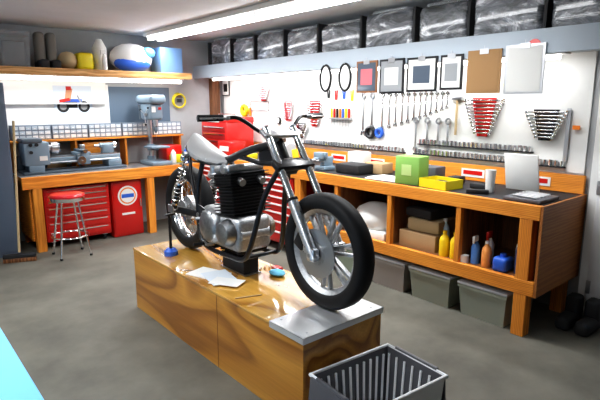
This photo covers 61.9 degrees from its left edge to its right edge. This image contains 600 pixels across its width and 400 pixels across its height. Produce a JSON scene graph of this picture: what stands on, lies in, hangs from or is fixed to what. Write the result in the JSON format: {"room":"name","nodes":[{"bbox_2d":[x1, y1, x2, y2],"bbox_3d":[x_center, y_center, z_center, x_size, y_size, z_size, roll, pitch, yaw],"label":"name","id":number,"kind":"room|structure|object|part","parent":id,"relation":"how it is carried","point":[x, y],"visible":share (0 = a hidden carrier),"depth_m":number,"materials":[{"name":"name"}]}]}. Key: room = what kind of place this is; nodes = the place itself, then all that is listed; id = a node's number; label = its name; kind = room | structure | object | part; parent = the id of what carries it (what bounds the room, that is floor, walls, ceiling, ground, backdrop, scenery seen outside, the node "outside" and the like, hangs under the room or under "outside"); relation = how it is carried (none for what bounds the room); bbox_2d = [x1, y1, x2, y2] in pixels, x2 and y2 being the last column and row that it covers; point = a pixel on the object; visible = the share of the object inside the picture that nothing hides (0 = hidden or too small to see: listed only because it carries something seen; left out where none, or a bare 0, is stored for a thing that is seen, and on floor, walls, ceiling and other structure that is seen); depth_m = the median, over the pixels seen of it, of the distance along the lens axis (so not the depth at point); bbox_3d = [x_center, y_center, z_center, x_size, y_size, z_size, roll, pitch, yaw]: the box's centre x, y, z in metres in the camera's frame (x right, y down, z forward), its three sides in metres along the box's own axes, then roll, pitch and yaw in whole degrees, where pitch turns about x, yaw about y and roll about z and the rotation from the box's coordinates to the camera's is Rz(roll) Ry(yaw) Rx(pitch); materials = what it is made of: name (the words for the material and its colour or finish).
{"room":"motorcycle repair workshop","nodes":[
{"label":"motorcycle repair workshop","id":0,"kind":"room"},
{"bbox_2d":[0,23,221,240],"bbox_3d":[-3.850,-0.636,5.236,7.200,2.450,0.100,-9,14,-40],"label":"wall","id":1,"kind":"structure","parent":0,"point":[194,53],"depth_m":6.70,"materials":[{"name":"paint"}]},
{"bbox_2d":[0,79,107,139],"bbox_3d":[-2.862,-1.073,5.902,1.180,0.675,0.060,-9,14,-40],"label":"board","id":2,"kind":"object","parent":1,"relation":"attached to","point":[27,102],"visible":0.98,"depth_m":5.88,"materials":[{"name":"white paint"}]},
{"bbox_2d":[52,85,92,114],"bbox_3d":[-2.728,-1.200,6.014,0.440,0.340,0.004,-9,14,-40],"label":"poster","id":3,"kind":"object","parent":2,"relation":"attached to","point":[60,93],"depth_m":6.01,"materials":[{"name":"white paper"}]},
{"bbox_2d":[0,31,191,107],"bbox_3d":[-2.764,-1.453,5.669,3.407,0.843,0.428,-9,14,-40],"label":"shelf","id":4,"kind":"object","parent":1,"relation":"attached to","point":[132,60],"visible":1,"depth_m":5.80,"materials":[{"name":"brown wood"}]},
{"bbox_3d":[-1.665,-1.369,6.879,0.214,0.217,0.079,-9,14,-40],"label":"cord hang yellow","id":5,"kind":"part","parent":4,"relation":"part of","materials":[{"name":"yellow plastic"}]},
{"bbox_2d":[106,85,169,122],"bbox_3d":[-2.105,-1.180,6.569,0.850,0.630,0.020,-9,14,-40],"label":"board","id":6,"kind":"object","parent":1,"relation":"attached to","point":[122,106],"visible":0.57,"depth_m":6.46,"materials":[{"name":"blue"}]},
{"bbox_2d":[209,78,219,114],"bbox_3d":[-1.232,-1.325,7.250,0.120,0.885,0.095,-9,14,-40],"label":"post","id":7,"kind":"object","parent":1,"relation":"attached to","point":[214,86],"visible":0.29,"depth_m":7.18,"materials":[{"name":"brown wood"}]},
{"bbox_2d":[0,0,467,41],"bbox_3d":[-0.743,-1.196,1.433,7.200,0.100,9.650,-9,14,-40],"label":"ceiling","id":8,"kind":"structure","parent":0,"point":[130,17],"depth_m":4.90,"materials":[{"name":"white paint"}]},
{"bbox_2d":[143,0,356,41],"bbox_3d":[-0.342,-1.699,4.537,0.260,0.092,4.600,-9,14,-40],"label":"ceiling light fixture","id":9,"kind":"object","parent":8,"relation":"attached to","point":[274,8],"depth_m":4.69,"materials":[{"name":"white plastic"}]},
{"bbox_2d":[0,217,599,399],"bbox_3d":[-0.743,1.317,1.922,7.200,0.120,9.650,-9,14,-40],"label":"floor","id":10,"kind":"structure","parent":0,"point":[75,324],"depth_m":3.41,"materials":[{"name":"concrete"}]},
{"bbox_2d":[0,83,21,257],"bbox_3d":[-3.458,-0.286,5.143,0.790,1.800,0.590,-9,14,-40],"label":"locker","id":11,"kind":"object","parent":10,"relation":"on","point":[8,222],"visible":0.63,"depth_m":5.18,"materials":[{"name":"blue"}]},
{"bbox_2d":[2,121,36,263],"bbox_3d":[-2.907,-0.074,5.038,0.297,1.421,0.269,-9,14,-40],"label":"broom","id":12,"kind":"object","parent":10,"relation":"on","point":[28,256],"visible":1,"depth_m":5.09,"materials":[{"name":"brown wood"}]},
{"bbox_2d":[0,328,43,399],"bbox_3d":[-1.313,1.026,1.602,0.937,0.575,1.740,-9,14,-40],"label":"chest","id":13,"kind":"object","parent":10,"relation":"on","point":[16,383],"visible":1,"depth_m":1.89,"materials":[{"name":"blue"}]},
{"bbox_2d":[49,191,92,260],"bbox_3d":[-2.440,0.255,5.298,0.382,0.675,0.382,-9,14,-40],"label":"stool","id":14,"kind":"object","parent":10,"relation":"on","point":[65,196],"visible":1,"depth_m":5.22,"materials":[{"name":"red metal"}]},
{"bbox_2d":[42,182,111,246],"bbox_3d":[-2.675,0.141,5.892,0.710,0.675,0.496,-9,14,-40],"label":"base cabinet","id":15,"kind":"object","parent":10,"relation":"on","point":[95,208],"visible":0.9,"depth_m":5.72,"materials":[{"name":"red metal"}]},
{"bbox_2d":[8,95,198,252],"bbox_3d":[-2.312,-0.420,6.103,2.090,1.696,0.628,-9,14,-40],"label":"workbench","id":16,"kind":"object","parent":10,"relation":"on","point":[37,170],"visible":0.91,"depth_m":5.88,"materials":[{"name":"brown wood"}]},
{"bbox_2d":[106,179,143,236],"bbox_3d":[-2.240,0.062,6.251,0.370,0.688,0.504,-9,14,-40],"label":"base cabinet","id":17,"kind":"object","parent":10,"relation":"on","point":[125,196],"visible":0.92,"depth_m":6.06,"materials":[{"name":"red metal"}]},
{"bbox_2d":[203,165,219,202],"bbox_3d":[-0.905,-0.081,6.654,0.612,0.820,0.580,-9,14,-40],"label":"base cabinet","id":18,"kind":"object","parent":10,"relation":"on","point":[206,170],"visible":0.02,"depth_m":6.48,"materials":[{"name":"red metal"}]},
{"bbox_2d":[133,213,382,399],"bbox_3d":[-0.424,0.571,3.346,0.586,0.802,2.034,-9,14,-40],"label":"stand","id":19,"kind":"object","parent":10,"relation":"on","point":[260,329],"visible":0.82,"depth_m":2.89,"materials":[{"name":"brown wood"}]},
{"bbox_2d":[166,113,374,309],"bbox_3d":[-0.386,-0.022,3.175,2.070,1.041,0.898,7,13,31],"label":"motorcycle","id":20,"kind":"object","parent":19,"relation":"on","point":[238,224],"visible":1,"depth_m":3.00,"materials":[{"name":"black metal"}]},
{"bbox_3d":[0.150,0.623,2.674,0.586,0.035,0.270,-9,14,-40],"label":"plate","id":21,"kind":"part","parent":19,"relation":"part of","materials":[{"name":"silver metal"}]},
{"bbox_2d":[263,173,332,243],"bbox_3d":[-0.046,0.110,5.670,0.612,0.820,0.580,-9,14,-40],"label":"base cabinet","id":22,"kind":"object","parent":10,"relation":"on","point":[275,194],"visible":0.14,"depth_m":5.46,"materials":[{"name":"red metal"}]},
{"bbox_2d":[308,343,448,399],"bbox_3d":[0.373,0.986,2.409,0.601,0.342,0.404,-8,13,-35],"label":"crate","id":23,"kind":"object","parent":10,"relation":"on","point":[386,371],"visible":1,"depth_m":2.53,"materials":[{"name":"grey plastic"}]},
{"bbox_2d":[182,113,599,336],"bbox_3d":[0.294,-0.144,5.301,0.715,1.460,5.280,-9,14,-40],"label":"workbench","id":24,"kind":"object","parent":10,"relation":"on","point":[491,249],"visible":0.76,"depth_m":3.91,"materials":[{"name":"brown wood"}]},
{"bbox_2d":[221,19,599,304],"bbox_3d":[1.985,-0.378,3.907,0.100,2.450,9.550,-9,14,-40],"label":"wall","id":25,"kind":"structure","parent":0,"point":[573,284],"depth_m":3.70,"materials":[{"name":"paint"}]},
{"bbox_2d":[193,0,599,95],"bbox_3d":[0.678,-1.390,4.803,0.481,0.776,6.180,-9,14,-40],"label":"shelf","id":26,"kind":"object","parent":25,"relation":"attached to","point":[480,35],"visible":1,"depth_m":4.08,"materials":[{"name":"grey"}]},
{"bbox_2d":[224,51,597,185],"bbox_3d":[0.483,-0.920,5.455,0.062,0.995,4.930,-9,14,-40],"label":"pegboard","id":27,"kind":"object","parent":25,"relation":"attached to","point":[457,126],"visible":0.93,"depth_m":4.54,"materials":[{"name":"white metal"}]},
{"bbox_2d":[578,98,599,316],"bbox_3d":[2.401,0.000,3.277,0.158,1.950,0.960,-9,14,-40],"label":"door","id":28,"kind":"structure","parent":25,"relation":"in","point":[589,278],"depth_m":3.67,"materials":[{"name":"white paint"}]}
]}

